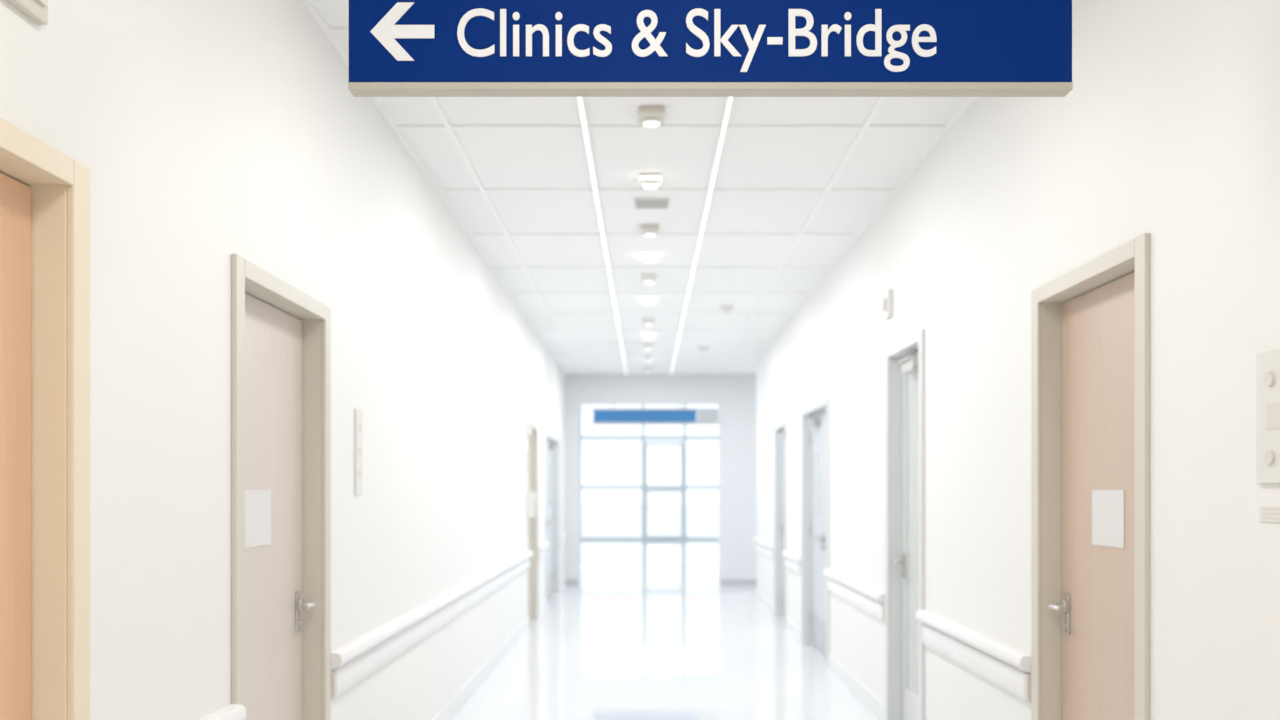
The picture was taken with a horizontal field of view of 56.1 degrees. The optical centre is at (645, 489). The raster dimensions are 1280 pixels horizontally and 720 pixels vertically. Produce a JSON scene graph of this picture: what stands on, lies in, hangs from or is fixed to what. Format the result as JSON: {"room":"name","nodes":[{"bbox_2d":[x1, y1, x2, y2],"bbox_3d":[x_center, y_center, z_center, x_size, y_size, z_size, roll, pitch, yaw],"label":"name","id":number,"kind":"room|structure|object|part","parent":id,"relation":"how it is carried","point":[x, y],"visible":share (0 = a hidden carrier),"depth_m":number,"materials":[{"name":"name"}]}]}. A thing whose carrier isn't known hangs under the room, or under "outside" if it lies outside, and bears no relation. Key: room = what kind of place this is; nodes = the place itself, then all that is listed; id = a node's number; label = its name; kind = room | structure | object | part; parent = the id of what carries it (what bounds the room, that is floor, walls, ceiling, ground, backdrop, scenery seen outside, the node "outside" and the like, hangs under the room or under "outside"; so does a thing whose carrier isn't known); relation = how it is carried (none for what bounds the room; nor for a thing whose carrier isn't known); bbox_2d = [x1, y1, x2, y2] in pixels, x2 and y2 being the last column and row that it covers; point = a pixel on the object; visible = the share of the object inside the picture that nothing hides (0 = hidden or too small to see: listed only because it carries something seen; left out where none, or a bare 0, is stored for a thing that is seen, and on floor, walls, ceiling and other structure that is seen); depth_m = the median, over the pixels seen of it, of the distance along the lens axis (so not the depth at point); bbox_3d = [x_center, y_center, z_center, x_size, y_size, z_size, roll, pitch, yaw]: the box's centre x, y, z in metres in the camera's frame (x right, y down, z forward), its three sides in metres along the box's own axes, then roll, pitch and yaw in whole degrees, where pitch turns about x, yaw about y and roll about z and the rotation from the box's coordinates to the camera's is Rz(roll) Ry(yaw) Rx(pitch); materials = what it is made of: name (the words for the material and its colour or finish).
{"room":"hospital corridor","nodes":[
{"label":"hospital corridor","id":0,"kind":"room"},
{"bbox_2d":[0,0,564,719],"bbox_3d":[-1.310,-0.155,7.450,0.200,3.150,20.900,0,0,0],"label":"wall","id":1,"kind":"structure","parent":0,"point":[206,132],"depth_m":3.73,"materials":[{"name":"paint"}]},
{"bbox_2d":[0,172,30,719],"bbox_3d":[-1.302,0.390,2.055,0.045,2.041,0.892,0,0,0],"label":"leaf","id":2,"kind":"object","parent":1,"relation":"attached to","point":[15,196],"visible":1,"depth_m":2.44,"materials":[{"name":"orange wood"}]},
{"bbox_2d":[7,0,47,24],"bbox_3d":[-1.196,-1.052,2.205,0.028,0.255,0.370,0,0,0],"label":"air vent","id":3,"kind":"object","parent":1,"relation":"in","point":[36,10],"visible":1,"depth_m":2.34,"materials":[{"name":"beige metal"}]},
{"bbox_2d":[0,118,89,719],"bbox_3d":[-1.267,0.365,2.055,0.146,2.110,1.050,0,0,0],"label":"frame","id":4,"kind":"object","parent":1,"relation":"attached to","point":[59,184],"visible":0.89,"depth_m":2.50,"materials":[{"name":"beige wood"}]},
{"bbox_2d":[200,704,246,719],"bbox_3d":[-1.184,0.710,3.040,0.052,0.180,0.880,0,0,0],"label":"wall handrail","id":5,"kind":"object","parent":1,"relation":"attached to","point":[233,711],"visible":1,"depth_m":3.38,"materials":[{"name":"plastic"}]},
{"bbox_2d":[245,293,315,719],"bbox_3d":[-1.268,0.390,4.025,0.113,2.041,0.892,0,0,0],"label":"leaf","id":6,"kind":"object","parent":1,"relation":"attached to","point":[273,337],"depth_m":4.13,"materials":[{"name":"brown wood"}]},
{"bbox_2d":[245,490,270,547],"bbox_3d":[-1.278,0.092,3.950,0.003,0.185,0.270,0,0,0],"label":"notice sheet","id":7,"kind":"object","parent":6,"relation":"attached to","point":[257,502],"visible":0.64,"depth_m":3.94,"materials":[{"name":"paper"}]},
{"bbox_2d":[296,590,300,631],"bbox_3d":[-1.276,0.445,4.401,0.008,0.150,0.044,0,0,0],"label":"plate","id":8,"kind":"object","parent":6,"relation":"attached to","point":[298,593],"depth_m":4.38,"materials":[{"name":"silver metal"}]},
{"bbox_3d":[-1.243,0.449,4.369,0.062,0.110,0.116,0,0,0],"label":"handle","id":9,"kind":"part","parent":6,"relation":"part of","materials":[{"name":"silver metal"}]},
{"bbox_3d":[-1.243,0.449,4.369,0.062,0.110,0.116,0,0,0],"label":"lever","id":10,"kind":"part","parent":6,"relation":"part of","materials":[{"name":"metal"}]},
{"bbox_2d":[231,254,330,719],"bbox_3d":[-1.267,0.365,4.025,0.146,2.110,1.050,0,0,0],"label":"frame","id":11,"kind":"object","parent":1,"relation":"attached to","point":[247,277],"visible":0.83,"depth_m":4.47,"materials":[{"name":"paint"}]},
{"bbox_2d":[355,408,361,494],"bbox_3d":[-1.204,-0.160,5.030,0.011,0.360,0.100,0,0,0],"label":"switch panel","id":12,"kind":"object","parent":1,"relation":"attached to","point":[358,412],"visible":1,"depth_m":5.01,"materials":[{"name":"white plastic"}]},
{"bbox_2d":[331,551,532,698],"bbox_3d":[-1.184,0.710,8.425,0.052,0.180,7.710,0,0,0],"label":"wall handrail","id":13,"kind":"object","parent":1,"relation":"attached to","point":[354,661],"visible":0.94,"depth_m":5.97,"materials":[{"name":"plastic"}]},
{"bbox_2d":[432,577,565,719],"bbox_3d":[-1.204,1.360,7.450,0.012,0.120,20.896,0,0,0],"label":"baseboard","id":14,"kind":"structure","parent":1,"relation":"attached to","point":[450,710],"depth_m":8.85,"materials":[{"name":"plastic"}]},
{"bbox_2d":[526,452,528,471],"bbox_3d":[-1.204,-0.280,12.190,0.013,0.200,0.140,0,0,0],"label":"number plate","id":15,"kind":"object","parent":1,"relation":"attached to","point":[527,454],"visible":1,"depth_m":12.13,"materials":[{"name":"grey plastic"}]},
{"bbox_2d":[526,421,533,434],"bbox_3d":[-1.175,-0.630,12.190,0.070,0.140,0.140,0,0,0],"label":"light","id":16,"kind":"object","parent":1,"relation":"attached to","point":[529,426],"visible":1,"depth_m":12.12,"materials":[{"name":"white plastic"}]},
{"bbox_2d":[526,492,536,516],"bbox_3d":[-1.160,0.145,12.180,0.100,0.250,0.120,0,0,0],"label":"dispenser","id":17,"kind":"object","parent":1,"relation":"attached to","point":[531,503],"visible":1,"depth_m":12.12,"materials":[{"name":"white plastic"}]},
{"bbox_2d":[528,423,537,627],"bbox_3d":[-1.267,0.355,12.800,0.146,2.130,1.000,0,0,0],"label":"frame","id":18,"kind":"object","parent":1,"relation":"attached to","point":[532,439],"visible":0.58,"depth_m":13.22,"materials":[{"name":"paint"}]},
{"bbox_2d":[538,542,548,561],"bbox_3d":[-1.184,0.710,13.850,0.052,0.180,1.060,0,0,0],"label":"wall handrail","id":19,"kind":"object","parent":1,"relation":"attached to","point":[542,548],"visible":0.99,"depth_m":13.70,"materials":[{"name":"plastic"}]},
{"bbox_2d":[547,440,552,597],"bbox_3d":[-1.302,0.380,16.012,0.045,2.061,1.018,0,0,0],"label":"leaf","id":20,"kind":"object","parent":1,"relation":"attached to","point":[549,452],"visible":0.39,"depth_m":15.92,"materials":[{"name":"grey laminate"}]},
{"bbox_2d":[547,572,552,596],"bbox_3d":[-1.278,1.255,16.012,0.004,0.270,0.958,0,0,0],"label":"kick plate","id":21,"kind":"object","parent":20,"relation":"attached to","point":[550,576],"visible":1,"depth_m":15.87,"materials":[{"name":"metal"}]},
{"bbox_2d":[549,465,550,506],"bbox_3d":[-1.278,-0.055,15.500,0.004,0.550,1.264,0,0,0],"label":"window","id":22,"kind":"structure","parent":20,"relation":"attached to","point":[549,465],"depth_m":15.89,"materials":[{"name":"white glass"}]},
{"bbox_2d":[550,445,556,450],"bbox_3d":[-1.238,-0.569,16.110,0.075,0.075,0.300,0,0,0],"label":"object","id":23,"kind":"structure","parent":20,"relation":"attached to","point":[552,447],"depth_m":15.96,"materials":[{"name":"metal"}]},
{"bbox_2d":[545,431,559,607],"bbox_3d":[-1.267,0.355,15.500,0.146,2.130,2.200,0,0,0],"label":"frame","id":24,"kind":"object","parent":1,"relation":"attached to","point":[555,440],"visible":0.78,"depth_m":16.52,"materials":[{"name":"grey metal"}]},
{"bbox_2d":[560,532,567,546],"bbox_3d":[-1.184,0.710,17.250,0.052,0.180,1.260,0,0,0],"label":"wall handrail","id":25,"kind":"object","parent":1,"relation":"attached to","point":[563,535],"visible":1,"depth_m":17.09,"materials":[{"name":"plastic"}]},
{"bbox_2d":[312,0,967,373],"bbox_3d":[1.895,-1.780,7.375,6.610,0.100,21.150,0,0,0],"label":"ceiling","id":26,"kind":"structure","parent":0,"point":[500,158],"depth_m":7.17,"materials":[{"name":"tile"}]},
{"bbox_2d":[576,97,627,374],"bbox_3d":[-0.290,-1.722,7.440,0.032,0.016,20.880,0,0,0],"label":"recessed light","id":27,"kind":"object","parent":26,"relation":"in","point":[580,100],"visible":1,"depth_m":7.10,"materials":[{"name":"white frosted plastic diffuser"}]},
{"bbox_2d":[301,0,976,374],"bbox_3d":[0.120,-1.724,7.450,2.660,0.012,20.900,0,0,0],"label":"grid","id":28,"kind":"object","parent":26,"relation":"attached to","point":[329,31],"depth_m":7.10,"materials":[{"name":"white metal"}]},
{"bbox_2d":[643,344,652,349],"bbox_3d":[0.025,-1.702,14.300,0.120,0.056,0.200,0,0,0],"label":"recessed light","id":29,"kind":"object","parent":26,"relation":"in","point":[645,346],"depth_m":14.20,"materials":[{"name":"white plastic"}]},
{"bbox_2d":[643,356,652,361],"bbox_3d":[0.025,-1.702,15.600,0.120,0.056,0.200,0,0,0],"label":"recessed light","id":30,"kind":"object","parent":26,"relation":"in","point":[646,358],"depth_m":15.50,"materials":[{"name":"white plastic"}]},
{"bbox_2d":[644,367,651,371],"bbox_3d":[0.025,-1.702,17.000,0.120,0.056,0.200,0,0,0],"label":"recessed light","id":31,"kind":"object","parent":26,"relation":"in","point":[647,369],"depth_m":16.90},
{"bbox_2d":[643,319,653,325],"bbox_3d":[0.025,-1.702,12.200,0.120,0.056,0.200,0,0,0],"label":"recessed light","id":32,"kind":"object","parent":26,"relation":"in","point":[647,322],"depth_m":12.14,"materials":[{"name":"white plastic"}]},
{"bbox_2d":[643,333,653,338],"bbox_3d":[0.025,-1.702,13.300,0.120,0.056,0.200,0,0,0],"label":"recessed light","id":33,"kind":"object","parent":26,"relation":"in","point":[645,335],"depth_m":13.20,"materials":[{"name":"white plastic"}]},
{"bbox_2d":[642,296,655,304],"bbox_3d":[0.025,-1.702,10.800,0.120,0.056,0.200,0,0,0],"label":"recessed light","id":34,"kind":"object","parent":26,"relation":"in","point":[648,300],"depth_m":10.73,"materials":[{"name":"white plastic"}]},
{"bbox_2d":[641,252,657,262],"bbox_3d":[0.025,-1.702,8.800,0.120,0.056,0.200,0,0,0],"label":"recessed light","id":35,"kind":"object","parent":26,"relation":"in","point":[649,257],"depth_m":8.73,"materials":[{"name":"white plastic"}]},
{"bbox_2d":[642,274,656,283],"bbox_3d":[0.025,-1.702,9.700,0.120,0.056,0.200,0,0,0],"label":"recessed light","id":36,"kind":"object","parent":26,"relation":"in","point":[646,278],"depth_m":9.62,"materials":[{"name":"white plastic"}]},
{"bbox_2d":[641,224,658,236],"bbox_3d":[0.025,-1.702,7.900,0.120,0.056,0.200,0,0,0],"label":"recessed light","id":37,"kind":"object","parent":26,"relation":"in","point":[648,230],"depth_m":7.84,"materials":[{"name":"white plastic"}]},
{"bbox_2d":[640,173,661,189],"bbox_3d":[0.025,-1.702,6.650,0.120,0.056,0.200,0,0,0],"label":"recessed light","id":38,"kind":"object","parent":26,"relation":"in","point":[650,181],"depth_m":6.57,"materials":[{"name":"white plastic"}]},
{"bbox_2d":[638,106,664,126],"bbox_3d":[0.025,-1.702,5.500,0.120,0.056,0.200,0,0,0],"label":"recessed light","id":39,"kind":"object","parent":26,"relation":"in","point":[648,116],"depth_m":5.45,"materials":[{"name":"white plastic"}]},
{"bbox_2d":[634,198,669,208],"bbox_3d":[0.035,-1.718,7.200,0.210,0.025,0.200,0,0,0],"label":"ceiling vent","id":40,"kind":"object","parent":26,"relation":"in","point":[639,203],"depth_m":7.15,"materials":[{"name":"grey metal"}]},
{"bbox_2d":[670,97,733,374],"bbox_3d":[0.370,-1.722,7.440,0.032,0.016,20.880,0,0,0],"label":"recessed light","id":41,"kind":"object","parent":26,"relation":"in","point":[729,100],"visible":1,"depth_m":7.11,"materials":[{"name":"white glowing plastic diffuser"}]},
{"bbox_2d":[698,346,709,351],"bbox_3d":[0.700,-1.700,14.500,0.140,0.059,0.140,0,0,0],"label":"smoke detector","id":42,"kind":"object","parent":26,"relation":"attached to","point":[702,348],"visible":1,"depth_m":14.46,"materials":[{"name":"white plastic"}]},
{"bbox_2d":[348,0,1072,96],"bbox_3d":[0.161,-1.366,3.030,1.812,0.728,0.070,0,0,0],"label":"hanging sign","id":43,"kind":"object","parent":26,"relation":"hanging from","point":[398,48],"visible":1,"depth_m":3.01,"materials":[{"name":"aluminium"},{"name":"blue paint"}]},
{"bbox_2d":[719,305,733,312],"bbox_3d":[0.760,-1.700,11.300,0.140,0.059,0.140,0,0,0],"label":"smoke detector","id":44,"kind":"object","parent":26,"relation":"attached to","point":[725,308],"visible":1,"depth_m":11.26,"materials":[{"name":"white plastic"}]},
{"bbox_2d":[565,374,756,584],"bbox_3d":[1.795,-0.155,18.050,6.410,3.150,0.300,0,0,0],"label":"wall","id":45,"kind":"structure","parent":0,"point":[735,395],"depth_m":17.90,"materials":[{"name":"paint"}]},
{"bbox_2d":[566,579,756,584],"bbox_3d":[1.895,1.375,17.894,6.210,0.090,0.012,0,0,0],"label":"baseboard","id":46,"kind":"structure","parent":45,"relation":"attached to","point":[568,581],"depth_m":17.89,"materials":[{"name":"plastic"}]},
{"bbox_2d":[452,540,877,719],"bbox_3d":[0.000,1.470,15.550,11.000,0.100,37.500,0,0,0],"label":"floor","id":47,"kind":"structure","parent":0,"point":[649,630],"depth_m":10.49,"materials":[{"name":"plastic"}]},
{"bbox_2d":[579,405,718,539],"bbox_3d":[0.000,-0.555,34.050,10.400,3.950,0.120,0,0,0],"label":"mullions","id":48,"kind":"object","parent":47,"relation":"on","point":[643,437],"visible":0.23,"depth_m":34.00,"materials":[{"name":"paint"}]},
{"bbox_2d":[645,442,682,539],"bbox_3d":[0.510,0.025,33.964,1.100,2.770,0.048,0,0,0],"label":"window frame","id":49,"kind":"structure","parent":48,"relation":"attached to","point":[646,443],"depth_m":33.94,"materials":[{"name":"paint"}]},
{"bbox_2d":[903,553,904,578],"bbox_3d":[1.516,0.445,7.051,0.008,0.150,0.044,0,0,0],"label":"plate","id":50,"kind":"object","parent":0,"point":[903,553],"depth_m":7.03,"materials":[{"name":"silver metal"}]},
{"bbox_2d":[757,0,1279,719],"bbox_3d":[1.550,-0.155,6.350,0.200,3.150,18.700,0,0,0],"label":"wall","id":51,"kind":"structure","parent":0,"point":[1167,128],"depth_m":4.11,"materials":[{"name":"paint"}]},
{"bbox_2d":[753,537,773,560],"bbox_3d":[1.424,0.710,14.575,0.052,0.180,2.210,0,0,0],"label":"wall handrail","id":52,"kind":"object","parent":51,"relation":"attached to","point":[762,547],"visible":1,"depth_m":14.32,"materials":[{"name":"plastic"}]},
{"bbox_2d":[774,420,786,627],"bbox_3d":[1.507,0.350,12.900,0.146,2.140,1.100,0,0,0],"label":"frame","id":53,"kind":"object","parent":51,"relation":"attached to","point":[780,427],"visible":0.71,"depth_m":13.38,"materials":[{"name":"grey metal"}]},
{"bbox_2d":[782,430,784,617],"bbox_3d":[1.542,0.374,12.900,0.045,2.071,0.942,0,0,0],"label":"leaf","id":54,"kind":"object","parent":51,"relation":"attached to","point":[783,431],"visible":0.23,"depth_m":13.27,"materials":[{"name":"grey laminate"}]},
{"bbox_2d":[778,432,784,439],"bbox_3d":[1.478,-0.579,12.910,0.075,0.075,0.300,0,0,0],"label":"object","id":55,"kind":"structure","parent":54,"relation":"attached to","point":[782,435],"depth_m":12.84,"materials":[{"name":"metal"}]},
{"bbox_2d":[782,591,784,616],"bbox_3d":[1.518,1.255,12.900,0.004,0.270,0.882,0,0,0],"label":"kick plate","id":56,"kind":"object","parent":54,"relation":"attached to","point":[783,592],"visible":0.36,"depth_m":13.23,"materials":[{"name":"metal"}]},
{"bbox_2d":[782,550,800,575],"bbox_3d":[1.424,0.710,11.725,0.052,0.180,1.210,0,0,0],"label":"wall handrail","id":57,"kind":"object","parent":51,"relation":"attached to","point":[792,561],"visible":0.98,"depth_m":11.60,"materials":[{"name":"plastic"}]},
{"bbox_2d":[810,434,811,622],"bbox_3d":[1.513,0.354,11.017,0.018,1.731,0.018,0,0,0],"label":"hinges","id":58,"kind":"object","parent":51,"relation":"attached to","point":[810,434],"visible":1,"depth_m":11.01,"materials":[{"name":"metal"}]},
{"bbox_2d":[801,396,829,669],"bbox_3d":[1.507,0.340,10.280,0.146,2.160,1.640,0,0,0],"label":"frame","id":59,"kind":"object","parent":51,"relation":"attached to","point":[808,412],"visible":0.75,"depth_m":11.02,"materials":[{"name":"grey metal"}]},
{"bbox_2d":[812,409,826,656],"bbox_3d":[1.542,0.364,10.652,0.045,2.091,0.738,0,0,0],"label":"leaf","id":60,"kind":"object","parent":51,"relation":"attached to","point":[817,432],"visible":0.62,"depth_m":10.57,"materials":[{"name":"grey laminate"}]},
{"bbox_2d":[807,417,819,426],"bbox_3d":[1.478,-0.599,10.610,0.075,0.075,0.300,0,0,0],"label":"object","id":61,"kind":"structure","parent":60,"relation":"attached to","point":[813,422],"depth_m":10.46,"materials":[{"name":"metal"}]},
{"bbox_2d":[815,452,818,514],"bbox_3d":[1.518,-0.055,10.280,0.004,0.550,0.984,0,0,0],"label":"window","id":62,"kind":"structure","parent":60,"relation":"attached to","point":[816,454],"depth_m":10.61,"materials":[{"name":"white glass"}]},
{"bbox_2d":[812,613,822,651],"bbox_3d":[1.518,1.255,10.652,0.004,0.270,0.678,0,0,0],"label":"kick plate","id":63,"kind":"object","parent":60,"relation":"attached to","point":[817,623],"visible":1,"depth_m":10.61,"materials":[{"name":"metal"}]},
{"bbox_3d":[1.483,0.449,10.175,0.062,0.110,0.116,0,0,0],"label":"handle","id":64,"kind":"part","parent":60,"relation":"part of","materials":[{"name":"silver metal"}]},
{"bbox_3d":[1.483,0.449,10.175,0.062,0.110,0.116,0,0,0],"label":"lever","id":65,"kind":"part","parent":60,"relation":"part of","materials":[{"name":"metal"}]},
{"bbox_2d":[824,622,826,654],"bbox_3d":[1.518,1.255,9.908,0.004,0.270,0.678,0,0,0],"label":"kick plate","id":66,"kind":"object","parent":60,"relation":"attached to","point":[825,623],"visible":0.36,"depth_m":10.13,"materials":[{"name":"metal"}]},
{"bbox_2d":[756,589,884,719],"bbox_3d":[1.444,1.360,6.350,0.012,0.120,18.696,0,0,0],"label":"baseboard","id":67,"kind":"structure","parent":51,"relation":"attached to","point":[864,695],"depth_m":8.56,"materials":[{"name":"plastic"}]},
{"bbox_2d":[824,569,884,621],"bbox_3d":[1.424,0.710,8.330,0.052,0.180,2.220,0,0,0],"label":"wall handrail","id":68,"kind":"object","parent":51,"relation":"attached to","point":[871,600],"visible":0.95,"depth_m":8.05,"materials":[{"name":"plastic"}]},
{"bbox_2d":[880,289,892,319],"bbox_3d":[1.425,-1.100,7.125,0.050,0.160,0.150,0,0,0],"label":"thermostat box","id":69,"kind":"object","parent":51,"relation":"attached to","point":[886,305],"visible":1,"depth_m":7.06,"materials":[{"name":"white plastic"}]},
{"bbox_2d":[885,329,924,719],"bbox_3d":[1.507,0.290,6.720,0.146,2.260,0.960,0,0,0],"label":"frame","id":70,"kind":"object","parent":51,"relation":"attached to","point":[915,342],"visible":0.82,"depth_m":7.12,"materials":[{"name":"grey metal"}]},
{"bbox_2d":[893,350,918,719],"bbox_3d":[1.502,0.315,6.720,0.125,2.191,0.802,0,0,0],"label":"door leaf","id":71,"kind":"structure","parent":51,"relation":"in","point":[909,365],"depth_m":7.03,"materials":[{"name":"grey metal"}]},
{"bbox_3d":[1.483,0.449,7.019,0.062,0.110,0.116,0,0,0],"label":"handle","id":72,"kind":"part","parent":71,"relation":"part of","materials":[{"name":"silver metal"}]},
{"bbox_3d":[1.483,0.449,7.019,0.062,0.110,0.116,0,0,0],"label":"lever","id":73,"kind":"part","parent":71,"relation":"part of","materials":[{"name":"metal"}]},
{"bbox_3d":[1.542,0.315,6.720,0.045,2.191,0.802,0,0,0],"label":"door leaf stiles","id":74,"kind":"part","parent":71,"relation":"part of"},
{"bbox_2d":[908,371,918,695],"bbox_3d":[1.542,0.234,6.720,0.015,1.851,0.622,0,0,0],"label":"glass","id":75,"kind":"object","parent":71,"relation":"attached to","point":[913,379],"visible":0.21,"depth_m":6.88,"materials":[{"name":"glass"}]},
{"bbox_2d":[916,610,1030,702],"bbox_3d":[1.424,0.710,5.355,0.052,0.180,1.730,0,0,0],"label":"wall handrail","id":76,"kind":"object","parent":51,"relation":"attached to","point":[1005,666],"visible":0.98,"depth_m":5.10,"materials":[{"name":"plastic"}]},
{"bbox_2d":[1031,233,1149,719],"bbox_3d":[1.507,0.340,3.960,0.146,2.160,1.020,0,0,0],"label":"frame","id":77,"kind":"object","parent":51,"relation":"attached to","point":[1047,300],"visible":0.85,"depth_m":4.39,"materials":[{"name":"paint"}]},
{"bbox_2d":[1049,272,1134,719],"bbox_3d":[1.508,0.364,3.960,0.113,2.091,0.862,0,0,0],"label":"leaf","id":78,"kind":"object","parent":51,"relation":"attached to","point":[1098,325],"depth_m":4.04,"materials":[{"name":"beige wood"}]},
{"bbox_3d":[1.483,0.449,4.289,0.062,0.110,0.116,0,0,0],"label":"handle","id":79,"kind":"part","parent":78,"relation":"part of","materials":[{"name":"silver metal"}]},
{"bbox_3d":[1.483,0.449,4.289,0.062,0.110,0.116,0,0,0],"label":"lever","id":80,"kind":"part","parent":78,"relation":"part of","materials":[{"name":"metal"}]},
{"bbox_2d":[1064,592,1069,634],"bbox_3d":[1.516,0.445,4.321,0.008,0.150,0.044,0,0,0],"label":"plate","id":81,"kind":"object","parent":78,"relation":"attached to","point":[1066,595],"depth_m":4.30,"materials":[{"name":"silver metal"}]},
{"bbox_2d":[1092,490,1124,547],"bbox_3d":[1.518,0.092,3.945,0.003,0.185,0.270,0,0,0],"label":"notice sheet","id":82,"kind":"object","parent":78,"relation":"attached to","point":[1108,506],"visible":1,"depth_m":3.94,"materials":[{"name":"paper"}]},
{"bbox_2d":[1256,347,1279,483],"bbox_3d":[1.440,-0.170,2.730,0.020,0.310,0.200,0,0,0],"label":"panel","id":83,"kind":"object","parent":51,"relation":"attached to","point":[1267,361],"visible":1,"depth_m":2.77,"materials":[{"name":"white plastic"}]},
{"bbox_2d":[1260,505,1279,522],"bbox_3d":[1.448,0.055,2.730,0.005,0.040,0.200,0,0,0],"label":"label","id":84,"kind":"object","parent":51,"relation":"attached to","point":[1268,513],"visible":1,"depth_m":2.78,"materials":[{"name":"white paper"}]},
{"bbox_3d":[0.000,-2.580,26.200,10.800,0.100,16.000,0,0,0],"label":"ceiling","id":85,"kind":"structure","parent":0,"visible":0},
{"bbox_2d":[592,405,718,424],"bbox_3d":[0.170,-1.865,22.040,2.320,1.330,0.100,0,0,0],"label":"hanging sign","id":86,"kind":"object","parent":85,"relation":"hanging from","point":[601,416],"visible":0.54,"depth_m":22.00,"materials":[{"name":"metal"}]},
{"bbox_3d":[-0.020,-1.355,22.040,1.900,0.230,0.080,0,0,0],"label":"panel","id":87,"kind":"part","parent":86,"relation":"part of","materials":[{"name":"blue plastic"}]},
{"label":"outside","id":88,"kind":"structure","parent":0,"visible":0},
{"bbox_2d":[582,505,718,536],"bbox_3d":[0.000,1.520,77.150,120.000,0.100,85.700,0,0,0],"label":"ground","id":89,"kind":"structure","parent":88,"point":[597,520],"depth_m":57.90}
]}

